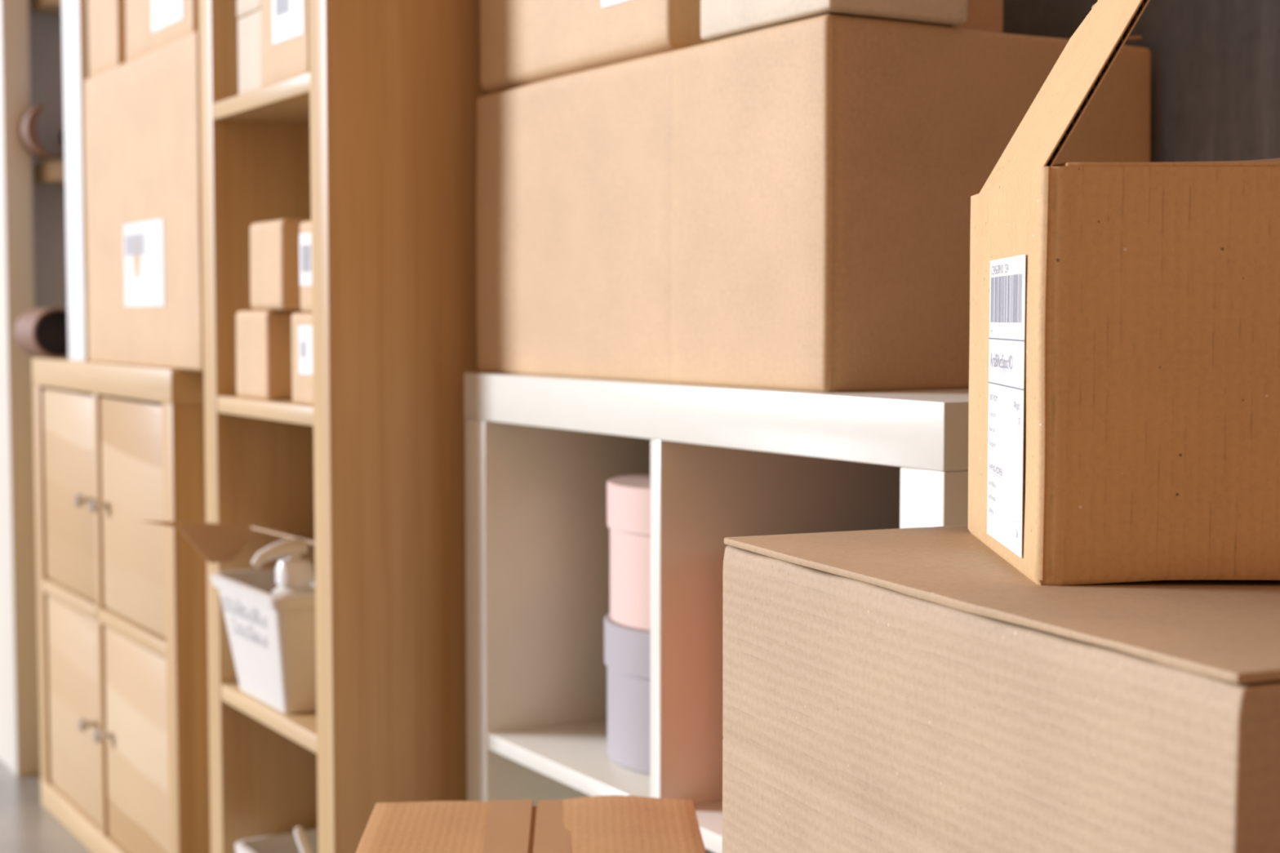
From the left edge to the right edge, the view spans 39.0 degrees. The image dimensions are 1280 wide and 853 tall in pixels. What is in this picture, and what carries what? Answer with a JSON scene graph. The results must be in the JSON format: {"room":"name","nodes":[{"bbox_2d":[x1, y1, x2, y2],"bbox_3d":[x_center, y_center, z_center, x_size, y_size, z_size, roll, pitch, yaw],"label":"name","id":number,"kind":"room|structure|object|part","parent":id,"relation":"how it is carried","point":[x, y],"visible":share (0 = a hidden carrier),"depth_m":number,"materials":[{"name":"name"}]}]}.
{"room":"storage room","nodes":[
{"label":"storage room","id":0,"kind":"room"},
{"bbox_2d":[0,760,90,852],"bbox_3d":[-1.991,0.790,1.513,4.400,0.060,7.400,-2,4,-31],"label":"floor","id":1,"kind":"structure","parent":0,"point":[26,826],"depth_m":3.05,"materials":[{"name":"concrete"}]},
{"bbox_2d":[31,357,210,852],"bbox_3d":[-0.681,0.286,2.887,0.404,0.780,0.812,-2,4,-31],"label":"base cabinet","id":2,"kind":"object","parent":1,"relation":"on","point":[122,636],"visible":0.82,"depth_m":2.69,"materials":[{"name":"brown wood"}]},
{"bbox_2d":[13,307,68,358],"bbox_3d":[-1.013,-0.161,3.100,0.086,0.086,0.141,-2,4,-31],"label":"cardboard tube","id":3,"kind":"object","parent":2,"relation":"on","point":[41,332],"visible":0.85,"depth_m":3.07,"materials":[{"name":"brown cardboard"}]},
{"bbox_3d":[-0.870,0.266,3.219,0.384,0.686,0.047,-2,4,-31],"label":"panel","id":4,"kind":"part","parent":2,"relation":"part of","materials":[{"name":"brown wood"}]},
{"bbox_3d":[-0.921,0.105,2.949,0.018,0.322,0.339,-2,4,-31],"label":"door","id":5,"kind":"part","parent":2,"relation":"part of","materials":[{"name":"brown wood"}]},
{"bbox_2d":[43,578,97,620],"bbox_3d":[-0.768,0.275,3.050,0.384,0.022,0.348,-2,4,-31],"label":"shelf","id":6,"kind":"object","parent":2,"relation":"attached to","point":[81,603],"depth_m":2.95,"materials":[{"name":"brown wood"}]},
{"bbox_3d":[-0.921,0.458,2.971,0.018,0.325,0.339,-2,4,-31],"label":"door","id":7,"kind":"part","parent":2,"relation":"part of","materials":[{"name":"brown wood"}]},
{"bbox_2d":[62,0,90,361],"bbox_3d":[-0.803,-0.477,2.915,0.221,0.740,0.108,-2,4,-31],"label":"post","id":8,"kind":"object","parent":2,"relation":"on","point":[75,18],"visible":0.23,"depth_m":2.85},
{"bbox_3d":[-0.867,0.115,2.819,0.024,0.021,0.021,-2,4,-31],"label":"knob","id":9,"kind":"part","parent":2,"relation":"part of","materials":[{"name":"metal"}]},
{"bbox_3d":[-0.673,0.652,2.914,0.385,0.047,0.812,-2,4,-31],"label":"panel","id":10,"kind":"part","parent":2,"relation":"part of","materials":[{"name":"brown wood"}]},
{"bbox_3d":[-0.867,0.468,2.841,0.024,0.021,0.021,-2,4,-31],"label":"knob","id":11,"kind":"part","parent":2,"relation":"part of","materials":[{"name":"metal"}]},
{"bbox_3d":[-0.821,0.120,2.742,0.024,0.021,0.021,-2,4,-31],"label":"knob","id":12,"kind":"part","parent":2,"relation":"part of","materials":[{"name":"metal"}]},
{"bbox_3d":[-0.821,0.472,2.764,0.024,0.021,0.021,-2,4,-31],"label":"knob","id":13,"kind":"part","parent":2,"relation":"part of","materials":[{"name":"metal"}]},
{"bbox_3d":[-0.673,-0.080,2.870,0.385,0.047,0.812,-2,4,-31],"label":"panel","id":14,"kind":"part","parent":2,"relation":"part of","materials":[{"name":"brown wood"}]},
{"bbox_2d":[99,608,165,658],"bbox_3d":[-0.577,0.294,2.734,0.384,0.022,0.348,-2,4,-31],"label":"shelf","id":15,"kind":"object","parent":2,"relation":"attached to","point":[132,631],"depth_m":2.63,"materials":[{"name":"brown wood"}]},
{"bbox_3d":[-0.729,0.124,2.630,0.018,0.322,0.339,-2,4,-31],"label":"door","id":16,"kind":"part","parent":2,"relation":"part of","materials":[{"name":"brown wood"}]},
{"bbox_3d":[-0.729,0.477,2.652,0.018,0.325,0.339,-2,4,-31],"label":"door","id":17,"kind":"part","parent":2,"relation":"part of","materials":[{"name":"brown wood"}]},
{"bbox_2d":[84,31,204,371],"bbox_3d":[-0.579,-0.309,2.651,0.320,0.438,0.571,-2,4,-31],"label":"cardboard box","id":18,"kind":"object","parent":2,"relation":"on","point":[142,113],"visible":0.36,"depth_m":2.52,"materials":[{"name":"cardboard"}]},
{"bbox_2d":[88,0,126,77],"bbox_3d":[-0.727,-0.657,2.780,0.199,0.240,0.171,-2,4,-31],"label":"cardboard box","id":19,"kind":"object","parent":18,"relation":"on","point":[107,22],"visible":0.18,"depth_m":2.71,"materials":[{"name":"brown cardboard"}]},
{"bbox_2d":[124,0,199,61],"bbox_3d":[-0.563,-0.633,2.548,0.240,0.221,0.323,-2,4,-31],"label":"cardboard box","id":20,"kind":"object","parent":18,"relation":"on","point":[150,24],"visible":0.19,"depth_m":2.49,"materials":[{"name":"cardboard"}]},
{"bbox_3d":[-0.475,0.306,2.565,0.384,0.686,0.047,-2,4,-31],"label":"panel","id":21,"kind":"part","parent":2,"relation":"part of","materials":[{"name":"brown wood"}]},
{"bbox_2d":[198,0,490,852],"bbox_3d":[-0.282,-0.052,2.235,0.385,1.535,0.436,-2,4,-31],"label":"bookcase","id":22,"kind":"object","parent":1,"relation":"on","point":[375,145],"visible":0.57,"depth_m":2.01,"materials":[{"name":"brown wood"}]},
{"bbox_2d":[142,520,315,573],"bbox_3d":[-0.381,0.225,2.192,0.372,0.219,0.322,-2,4,-31],"label":"cardboard box","id":23,"kind":"object","parent":22,"relation":"on","point":[217,543],"visible":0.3,"depth_m":2.25,"materials":[{"name":"brown cardboard"}]},
{"bbox_2d":[237,9,262,94],"bbox_3d":[-0.394,-0.447,2.196,0.164,0.094,0.088,-2,4,-31],"label":"cardboard box","id":24,"kind":"object","parent":22,"relation":"on","point":[250,43],"visible":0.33,"depth_m":2.15,"materials":[{"name":"beige cardboard"}]},
{"bbox_2d":[236,0,261,18],"bbox_3d":[-0.396,-0.554,2.191,0.164,0.120,0.088,-2,4,-31],"label":"cardboard box","id":25,"kind":"object","parent":24,"relation":"on","point":[245,7],"visible":0.14,"depth_m":2.16,"materials":[{"name":"beige cardboard"}]},
{"bbox_3d":[-0.382,-0.062,2.400,0.385,1.535,0.050,-2,4,-31],"label":"panel","id":26,"kind":"part","parent":22,"relation":"part of","materials":[{"name":"brown wood"}]},
{"bbox_3d":[-0.282,-0.391,2.214,0.384,0.021,0.336,-2,4,-31],"label":"shelf","id":27,"kind":"part","parent":22,"relation":"part of","materials":[{"name":"brown wood"}]},
{"bbox_2d":[209,568,316,714],"bbox_3d":[-0.428,0.261,2.188,0.118,0.148,0.239,-2,4,-31],"label":"storage bin","id":28,"kind":"object","parent":22,"relation":"on","point":[273,638],"visible":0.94,"depth_m":2.13,"materials":[{"name":"white plastic"}]},
{"bbox_2d":[251,537,315,595],"bbox_3d":[-0.422,0.233,2.161,0.078,0.200,0.057,0,4,-6],"label":"pump bottle","id":29,"kind":"object","parent":28,"relation":"in","point":[294,574],"visible":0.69,"depth_m":2.14,"materials":[{"name":"white plastic"}]},
{"bbox_2d":[271,583,315,595],"bbox_3d":[-0.412,0.260,2.163,0.057,0.146,0.057,-2,4,-31],"label":"bottle","id":30,"kind":"object","parent":29,"relation":"on","point":[283,589],"depth_m":2.14,"materials":[{"name":"white plastic"}]},
{"bbox_3d":[-0.282,-0.025,2.237,0.384,0.021,0.336,-2,4,-31],"label":"shelf","id":31,"kind":"part","parent":22,"relation":"part of","materials":[{"name":"brown wood"}]},
{"bbox_3d":[-0.282,0.341,2.259,0.384,0.021,0.336,-2,4,-31],"label":"shelf","id":32,"kind":"part","parent":22,"relation":"part of","materials":[{"name":"brown wood"}]},
{"bbox_2d":[235,310,304,400],"bbox_3d":[-0.410,-0.089,2.227,0.143,0.107,0.118,-2,4,-31],"label":"cardboard box","id":33,"kind":"object","parent":22,"relation":"on","point":[264,348],"visible":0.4,"depth_m":2.16,"materials":[{"name":"brown cardboard"}]},
{"bbox_2d":[249,217,311,310],"bbox_3d":[-0.384,-0.193,2.179,0.140,0.106,0.117,-2,4,-31],"label":"cardboard box","id":34,"kind":"object","parent":33,"relation":"on","point":[274,244],"visible":0.42,"depth_m":2.11,"materials":[{"name":"brown cardboard"}]},
{"bbox_2d":[234,826,318,852],"bbox_3d":[-0.356,0.574,2.223,0.207,0.227,0.274,-2,4,-31],"label":"storage bin","id":35,"kind":"object","parent":22,"relation":"on","point":[284,842],"depth_m":2.30,"materials":[{"name":"white plastic"}]},
{"bbox_3d":[-0.358,0.574,2.108,0.095,0.214,0.013,1,4,15],"label":"brush handle","id":36,"kind":"part","parent":35,"relation":"part of","materials":[{"name":"beige wood"}]},
{"bbox_2d":[261,0,309,87],"bbox_3d":[-0.328,-0.489,2.091,0.178,0.191,0.152,-2,4,-31],"label":"cardboard box","id":37,"kind":"object","parent":22,"relation":"on","point":[285,24],"visible":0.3,"depth_m":2.05,"materials":[{"name":"cardboard"}]},
{"bbox_2d":[291,312,313,405],"bbox_3d":[-0.316,-0.078,2.069,0.146,0.104,0.082,-2,4,-31],"label":"cardboard box","id":38,"kind":"object","parent":22,"relation":"on","point":[301,322],"visible":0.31,"depth_m":2.03,"materials":[{"name":"cardboard"}]},
{"bbox_2d":[298,221,311,312],"bbox_3d":[-0.308,-0.180,2.049,0.145,0.102,0.055,-2,4,-31],"label":"cardboard box","id":39,"kind":"object","parent":38,"relation":"on","point":[305,243],"visible":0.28,"depth_m":2.02,"materials":[{"name":"cardboard"}]},
{"bbox_3d":[-0.183,-0.042,2.070,0.385,1.535,0.050,-2,4,-31],"label":"panel","id":40,"kind":"part","parent":22,"relation":"part of","materials":[{"name":"brown wood"}]},
{"bbox_2d":[355,795,705,852],"bbox_3d":[-0.082,0.540,1.382,0.267,0.455,0.263,0,3,-2],"label":"cardboard box","id":41,"kind":"object","parent":1,"relation":"on","point":[611,824],"visible":1,"depth_m":1.42,"materials":[{"name":"brown cardboard"}]},
{"bbox_2d":[464,372,968,852],"bbox_3d":[0.177,0.350,1.750,0.385,0.790,0.790,-2,4,-31],"label":"cube shelf","id":42,"kind":"object","parent":1,"relation":"on","point":[542,452],"visible":0.46,"depth_m":1.73,"materials":[{"name":"white paint"}]},
{"bbox_3d":[-0.013,0.331,2.066,0.384,0.690,0.050,-2,4,-31],"label":"panel","id":43,"kind":"part","parent":42,"relation":"part of","materials":[{"name":"white paint"}]},
{"bbox_3d":[0.087,0.341,1.901,0.383,0.018,0.336,-2,4,-31],"label":"shelf","id":44,"kind":"part","parent":42,"relation":"part of","materials":[{"name":"white paint"}]},
{"bbox_2d":[604,613,650,775],"bbox_3d":[0.083,0.265,1.850,0.239,0.140,0.239,-2,4,-31],"label":"round box","id":45,"kind":"object","parent":42,"relation":"on","point":[627,651],"visible":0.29,"depth_m":1.78,"materials":[{"name":"cardboard"}]},
{"bbox_3d":[0.083,0.217,1.847,0.239,0.045,0.239,-2,4,-31],"label":"lid","id":46,"kind":"part","parent":45,"relation":"part of","materials":[{"name":"cardboard"}]},
{"bbox_2d":[607,473,650,631],"bbox_3d":[0.083,0.125,1.841,0.233,0.140,0.233,-2,4,-31],"label":"round box","id":47,"kind":"object","parent":45,"relation":"on","point":[628,496],"visible":0.2,"depth_m":1.78,"materials":[{"name":"pink cardboard"}]},
{"bbox_3d":[0.083,0.077,1.839,0.233,0.045,0.233,-2,4,-31],"label":"lid","id":48,"kind":"part","parent":47,"relation":"part of","materials":[{"name":"pink cardboard"}]},
{"bbox_3d":[0.270,0.359,1.599,0.383,0.018,0.336,-2,4,-31],"label":"shelf","id":49,"kind":"part","parent":42,"relation":"part of","materials":[{"name":"white paint"}]},
{"bbox_3d":[0.177,-0.019,1.727,0.385,0.050,0.790,-2,4,-31],"label":"panel","id":50,"kind":"part","parent":42,"relation":"part of","materials":[{"name":"white paint"}]},
{"bbox_2d":[475,14,1151,392],"bbox_3d":[0.139,-0.204,1.797,0.365,0.311,0.634,-2,4,-31],"label":"cardboard box","id":51,"kind":"object","parent":42,"relation":"on","point":[788,206],"visible":0.89,"depth_m":1.53,"materials":[{"name":"brown cardboard"}]},
{"bbox_2d":[480,0,715,93],"bbox_3d":[0.035,-0.485,1.861,0.259,0.260,0.390,-2,4,-31],"label":"cardboard box","id":52,"kind":"object","parent":51,"relation":"on","point":[523,42],"visible":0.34,"depth_m":1.79,"materials":[{"name":"cardboard"}]},
{"bbox_2d":[701,0,968,40],"bbox_3d":[0.161,-0.429,1.529,0.143,0.190,0.191,-2,4,-31],"label":"cardboard box","id":53,"kind":"object","parent":51,"relation":"on","point":[721,20],"visible":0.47,"depth_m":1.48,"materials":[{"name":"brown cardboard"}]},
{"bbox_2d":[946,0,1002,32],"bbox_3d":[0.246,-0.422,1.653,0.092,0.161,0.155,-2,4,-31],"label":"cardboard box","id":54,"kind":"object","parent":51,"relation":"on","point":[986,15],"visible":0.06,"depth_m":1.60,"materials":[{"name":"brown cardboard"}]},
{"bbox_3d":[0.369,0.370,1.434,0.384,0.690,0.050,-2,4,-31],"label":"panel","id":55,"kind":"part","parent":42,"relation":"part of","materials":[{"name":"white paint"}]},
{"bbox_3d":[0.321,0.604,1.034,0.396,0.371,0.500,-1,4,-22],"label":"cardboard box","id":56,"kind":"object","parent":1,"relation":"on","visible":0},
{"bbox_2d":[721,524,1279,852],"bbox_3d":[0.321,0.249,1.013,0.386,0.340,0.479,-1,4,-22],"label":"cardboard box","id":57,"kind":"object","parent":56,"relation":"on","point":[900,690],"visible":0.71,"depth_m":0.90,"materials":[{"name":"brown cardboard"}]},
{"bbox_2d":[966,0,1279,586],"bbox_3d":[0.363,-0.099,1.043,0.312,0.351,0.237,0,3,1],"label":"cardboard box","id":58,"kind":"object","parent":57,"relation":"on","point":[1124,373],"visible":1,"depth_m":0.94,"materials":[{"name":"cardboard"}]},
{"bbox_2d":[28,0,68,357],"bbox_3d":[-0.924,-0.717,3.564,0.602,2.700,0.120,-2,4,-31],"label":"wall","id":59,"kind":"structure","parent":0,"point":[46,32],"depth_m":3.39,"materials":[{"name":"grey paint"}]},
{"bbox_2d":[0,0,40,776],"bbox_3d":[-1.237,-0.710,3.454,0.049,2.700,0.406,-2,4,-31],"label":"trim","id":60,"kind":"structure","parent":59,"relation":"attached to","point":[20,719],"depth_m":3.33,"materials":[{"name":"white paint"}]},
{"bbox_2d":[31,0,62,14],"bbox_3d":[-0.945,-0.790,3.403,0.360,0.036,0.125,-2,4,-31],"label":"wall shelf","id":61,"kind":"object","parent":59,"relation":"attached to","point":[46,6],"visible":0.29,"depth_m":3.32,"materials":[{"name":"brown wood"}]},
{"bbox_2d":[35,160,65,185],"bbox_3d":[-0.945,-0.474,3.423,0.360,0.036,0.125,-2,4,-31],"label":"wall shelf","id":62,"kind":"object","parent":59,"relation":"attached to","point":[51,171],"visible":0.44,"depth_m":3.30,"materials":[{"name":"brown wood"}]},
{"bbox_2d":[19,103,64,159],"bbox_3d":[-1.063,-0.534,3.291,0.114,0.094,0.060,-2,4,-31],"label":"paper roll","id":63,"kind":"object","parent":62,"relation":"on","point":[28,131],"visible":0.57,"depth_m":3.25,"materials":[{"name":"brown paper"}]},
{"bbox_2d":[1002,0,1279,161],"bbox_3d":[0.585,-0.593,1.535,0.120,2.700,4.920,-2,4,-31],"label":"wall","id":64,"kind":"structure","parent":0,"point":[1215,66],"depth_m":1.59,"materials":[{"name":"paint"}]}
]}

